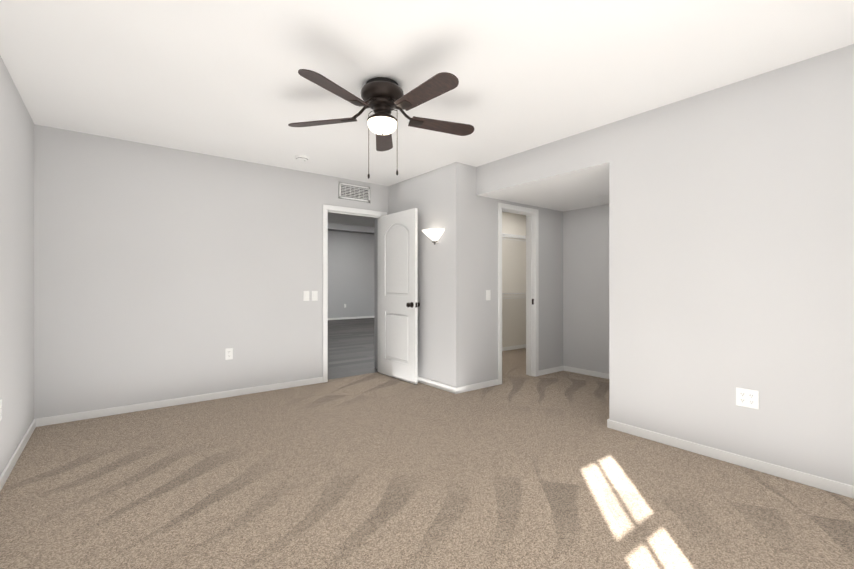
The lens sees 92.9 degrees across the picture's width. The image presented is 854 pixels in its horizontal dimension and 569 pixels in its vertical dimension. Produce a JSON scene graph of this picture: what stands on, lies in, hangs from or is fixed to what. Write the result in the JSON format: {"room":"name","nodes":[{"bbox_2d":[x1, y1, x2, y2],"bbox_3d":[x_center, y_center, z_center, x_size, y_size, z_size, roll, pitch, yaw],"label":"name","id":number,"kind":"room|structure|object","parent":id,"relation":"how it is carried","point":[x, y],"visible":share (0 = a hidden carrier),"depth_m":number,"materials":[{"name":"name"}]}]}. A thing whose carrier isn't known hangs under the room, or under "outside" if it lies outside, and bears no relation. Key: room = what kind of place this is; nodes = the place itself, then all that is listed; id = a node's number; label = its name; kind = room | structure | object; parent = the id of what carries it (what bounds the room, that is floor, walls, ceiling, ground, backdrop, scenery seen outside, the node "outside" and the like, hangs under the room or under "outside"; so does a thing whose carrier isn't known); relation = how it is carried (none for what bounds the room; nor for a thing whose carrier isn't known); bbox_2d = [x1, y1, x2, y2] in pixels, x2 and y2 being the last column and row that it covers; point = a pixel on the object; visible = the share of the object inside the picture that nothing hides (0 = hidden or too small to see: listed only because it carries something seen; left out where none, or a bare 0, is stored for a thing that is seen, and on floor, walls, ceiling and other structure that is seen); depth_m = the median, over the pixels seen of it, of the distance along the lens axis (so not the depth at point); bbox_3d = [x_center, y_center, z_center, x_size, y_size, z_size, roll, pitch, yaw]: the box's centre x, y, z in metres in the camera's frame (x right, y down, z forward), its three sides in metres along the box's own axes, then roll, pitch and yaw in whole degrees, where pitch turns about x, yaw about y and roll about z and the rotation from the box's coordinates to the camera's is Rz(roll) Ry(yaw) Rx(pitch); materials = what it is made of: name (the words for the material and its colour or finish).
{"room":"empty bedroom","nodes":[
{"label":"empty bedroom","id":0,"kind":"room"},
{"bbox_2d":[0,56,33,475],"bbox_3d":[-1.692,-0.050,1.262,0.120,2.490,5.220,0,0,-38],"label":"wall","id":1,"kind":"structure","parent":0,"point":[16,260],"depth_m":2.65,"materials":[{"name":"grey paint"}]},
{"bbox_2d":[0,399,1,420],"bbox_3d":[-2.394,0.707,2.277,0.009,0.115,0.070,0,0,-38],"label":"outlet","id":2,"kind":"object","parent":1,"relation":"attached to","point":[0,409],"visible":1,"depth_m":2.28,"materials":[{"name":"white plastic"}]},
{"bbox_2d":[0,418,39,490],"bbox_3d":[-1.615,1.112,1.269,0.013,0.066,5.060,0,0,-38],"label":"baseboard","id":3,"kind":"structure","parent":1,"relation":"attached to","point":[9,467],"depth_m":2.64,"materials":[{"name":"white wood"}]},
{"bbox_2d":[34,124,387,418],"bbox_3d":[-1.825,-0.045,4.380,3.480,2.490,0.120,0,0,-38],"label":"wall","id":4,"kind":"structure","parent":0,"point":[163,273],"depth_m":3.82,"materials":[{"name":"grey paint"}]},
{"bbox_2d":[40,377,322,425],"bbox_3d":[-2.178,1.116,4.020,2.423,0.066,0.016,0,0,-38],"label":"baseboard","id":5,"kind":"structure","parent":4,"relation":"attached to","point":[71,417],"depth_m":3.82,"materials":[{"name":"white wood"}]},
{"bbox_2d":[225,348,232,359],"bbox_3d":[-2.022,0.709,4.145,0.070,0.115,0.009,0,0,-38],"label":"outlet","id":6,"kind":"object","parent":4,"relation":"attached to","point":[228,353],"visible":1,"depth_m":4.14,"materials":[{"name":"white plastic"}]},
{"bbox_2d":[303,291,308,300],"bbox_3d":[-1.379,0.130,4.640,0.070,0.115,0.014,0,0,-38],"label":"light switch","id":7,"kind":"object","parent":4,"relation":"attached to","point":[305,295],"visible":1,"depth_m":4.63,"materials":[{"name":"white plastic"}]},
{"bbox_2d":[312,291,317,300],"bbox_3d":[-1.300,0.130,4.701,0.070,0.115,0.014,0,0,-38],"label":"light switch","id":8,"kind":"object","parent":4,"relation":"attached to","point":[314,295],"visible":1,"depth_m":4.70,"materials":[{"name":"white plastic"}]},
{"bbox_2d":[339,182,369,202],"bbox_3d":[-0.894,-1.137,5.016,0.430,0.195,0.013,0,0,-38],"label":"air vent","id":9,"kind":"object","parent":4,"relation":"in","point":[354,192],"visible":1,"depth_m":5.01,"materials":[{"name":"white metal"}]},
{"bbox_2d":[323,204,386,382],"bbox_3d":[-0.915,0.105,5.083,0.882,2.091,0.154,0,0,-38],"label":"door frame","id":10,"kind":"structure","parent":4,"relation":"attached to","point":[350,211],"depth_m":4.79,"materials":[{"name":"white wood"}]},
{"bbox_2d":[380,208,419,383],"bbox_3d":[-0.358,0.133,4.947,0.171,2.016,0.778,0,0,-38],"label":"bedroom door","id":11,"kind":"structure","parent":10,"relation":"attached to","point":[399,304],"depth_m":4.89,"materials":[{"name":"white wood"}]},
{"bbox_2d":[328,223,373,233],"bbox_3d":[-4.270,-1.870,12.197,11.760,0.200,0.300,0,0,-38],"label":"wall","id":12,"kind":"structure","parent":0,"point":[349,228],"depth_m":13.38,"materials":[{"name":"grey paint"}]},
{"bbox_2d":[328,230,373,319],"bbox_3d":[-4.398,-0.379,12.361,12.000,3.180,0.120,0,0,-38],"label":"wall","id":13,"kind":"structure","parent":0,"point":[351,270],"depth_m":13.69,"materials":[{"name":"grey paint"}]},
{"bbox_2d":[328,316,373,319],"bbox_3d":[-4.358,1.128,12.307,11.760,0.066,0.013,0,0,-38],"label":"baseboard","id":14,"kind":"structure","parent":13,"relation":"attached to","point":[350,317],"depth_m":13.67,"materials":[{"name":"white wood"}]},
{"bbox_2d":[328,212,373,226],"bbox_3d":[-2.061,-2.023,9.336,12.000,0.100,7.770,0,0,-38],"label":"ceiling","id":15,"kind":"structure","parent":0,"point":[349,219],"depth_m":12.29,"materials":[{"name":"white paint"}]},
{"bbox_2d":[328,318,377,379],"bbox_3d":[-2.015,1.188,9.272,12.000,0.056,7.920,0,0,-38],"label":"floor","id":16,"kind":"structure","parent":0,"point":[350,347],"depth_m":7.46,"materials":[{"name":"grey wood"}]},
{"bbox_2d":[374,165,448,384],"bbox_3d":[-0.199,-0.044,5.023,0.120,2.490,1.570,0,0,-38],"label":"wall","id":17,"kind":"structure","parent":0,"point":[426,194],"depth_m":4.62,"materials":[{"name":"grey paint"}]},
{"bbox_2d":[422,228,444,244],"bbox_3d":[0.036,-0.523,4.491,0.160,0.164,0.320,0,0,-38],"label":"sconce","id":18,"kind":"object","parent":17,"relation":"attached to","point":[434,235],"visible":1,"depth_m":4.45,"materials":[{"name":"white glass"}]},
{"bbox_2d":[418,376,459,393],"bbox_3d":[-0.107,1.117,4.780,0.030,0.066,1.343,0,0,-38],"label":"baseboard","id":19,"kind":"structure","parent":17,"relation":"attached to","point":[435,384],"depth_m":4.47,"materials":[{"name":"white wood"}]},
{"bbox_2d":[0,348,853,568],"bbox_3d":[0.926,1.178,3.433,6.920,0.060,5.460,0,0,-38],"label":"floor carpet","id":20,"kind":"object","parent":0,"point":[518,468],"visible":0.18,"depth_m":2.25,"materials":[{"name":"beige carpet"}]},
{"bbox_2d":[0,0,853,185],"bbox_3d":[1.908,-1.341,4.194,12.000,0.100,5.460,0,0,-38],"label":"ceiling","id":21,"kind":"structure","parent":0,"point":[222,78],"depth_m":2.37,"materials":[{"name":"white paint"}]},
{"bbox_2d":[295,155,308,160],"bbox_3d":[-1.263,-1.273,4.096,0.132,0.036,0.132,0,0,-38],"label":"smoke detector","id":22,"kind":"object","parent":21,"relation":"attached to","point":[302,157],"visible":1,"depth_m":4.06,"materials":[{"name":"white plastic"}]},
{"bbox_2d":[288,69,473,178],"bbox_3d":[-0.252,-0.987,2.595,1.279,0.612,1.242,0,0,-38],"label":"ceiling fan","id":23,"kind":"object","parent":21,"relation":"hanging from","point":[383,97],"visible":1,"depth_m":2.54,"materials":[{"name":"brown wood"}]},
{"bbox_2d":[449,162,562,387],"bbox_3d":[1.632,-0.044,5.368,3.440,2.490,0.120,0,0,-38],"label":"wall","id":24,"kind":"structure","parent":0,"point":[473,278],"depth_m":4.50,"materials":[{"name":"grey paint"}]},
{"bbox_2d":[460,379,498,392],"bbox_3d":[0.566,1.117,4.459,0.643,0.066,0.013,0,0,-38],"label":"baseboard","id":25,"kind":"structure","parent":24,"relation":"attached to","point":[490,383],"depth_m":4.46,"materials":[{"name":"white wood"}]},
{"bbox_2d":[486,290,490,299],"bbox_3d":[0.691,0.120,4.558,0.070,0.115,0.014,0,0,-38],"label":"light switch","id":26,"kind":"object","parent":24,"relation":"attached to","point":[488,294],"visible":1,"depth_m":4.55,"materials":[{"name":"white plastic"}]},
{"bbox_2d":[498,203,538,384],"bbox_3d":[1.066,0.105,4.931,0.732,2.091,0.154,0,0,-38],"label":"trim","id":27,"kind":"structure","parent":24,"relation":"attached to","point":[532,291],"depth_m":5.08,"materials":[{"name":"white wood"}]},
{"bbox_2d":[539,366,563,375],"bbox_3d":[1.600,1.118,5.257,0.523,0.066,0.016,0,0,-38],"label":"baseboard","id":28,"kind":"structure","parent":24,"relation":"attached to","point":[560,368],"depth_m":5.26,"materials":[{"name":"white wood"}]},
{"bbox_2d":[502,212,525,346],"bbox_3d":[0.720,-0.042,6.648,3.320,2.490,0.120,0,0,-38],"label":"wall","id":29,"kind":"structure","parent":0,"point":[513,281],"depth_m":7.20,"materials":[{"name":"beige paint"}]},
{"bbox_2d":[502,344,525,350],"bbox_3d":[0.713,1.120,6.556,3.200,0.066,0.013,0,0,-38],"label":"baseboard","id":30,"kind":"structure","parent":29,"relation":"attached to","point":[513,347],"depth_m":7.16,"materials":[{"name":"white wood"}]},
{"bbox_2d":[502,293,525,298],"bbox_3d":[1.592,0.296,7.052,1.199,0.291,0.302,0,0,-38],"label":"closet shelf","id":31,"kind":"object","parent":29,"relation":"attached to","point":[512,294],"visible":0.46,"depth_m":6.76,"materials":[{"name":"white metal"}]},
{"bbox_2d":[502,233,525,240],"bbox_3d":[0.802,-0.685,6.444,3.194,0.291,0.302,0,0,-38],"label":"closet shelf","id":32,"kind":"object","parent":29,"relation":"attached to","point":[513,236],"visible":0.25,"depth_m":6.85,"materials":[{"name":"white metal"}]},
{"bbox_2d":[476,124,608,211],"bbox_3d":[1.692,-1.135,4.387,1.745,0.310,1.510,0,0,-38],"label":"soffit","id":33,"kind":"structure","parent":0,"point":[568,173],"depth_m":3.94,"materials":[{"name":"grey paint"}]},
{"bbox_2d":[563,204,608,373],"bbox_3d":[2.336,0.110,4.882,0.120,2.180,1.510,0,0,-38],"label":"wall","id":34,"kind":"structure","parent":0,"point":[586,288],"depth_m":5.17,"materials":[{"name":"grey paint"}]},
{"bbox_2d":[564,366,608,378],"bbox_3d":[2.274,1.117,4.852,0.013,0.066,1.480,0,0,-38],"label":"baseboard","id":35,"kind":"structure","parent":34,"relation":"attached to","point":[566,368],"depth_m":5.15,"materials":[{"name":"white wood"}]},
{"bbox_2d":[609,44,853,485],"bbox_3d":[2.201,-0.048,2.397,0.120,2.490,2.260,0,0,-38],"label":"wall","id":36,"kind":"structure","parent":0,"point":[731,237],"depth_m":2.56,"materials":[{"name":"grey paint"}]},
{"bbox_2d":[607,419,853,498],"bbox_3d":[2.129,1.114,2.382,0.016,0.066,2.220,0,0,-38],"label":"baseboard","id":37,"kind":"structure","parent":36,"relation":"attached to","point":[836,487],"depth_m":2.55,"materials":[{"name":"white wood"}]},
{"bbox_2d":[736,387,758,408],"bbox_3d":[2.006,0.712,2.543,0.009,0.115,0.116,0,0,-38],"label":"outlet","id":38,"kind":"object","parent":36,"relation":"attached to","point":[748,398],"visible":1,"depth_m":2.54,"materials":[{"name":"white plastic"}]}
]}

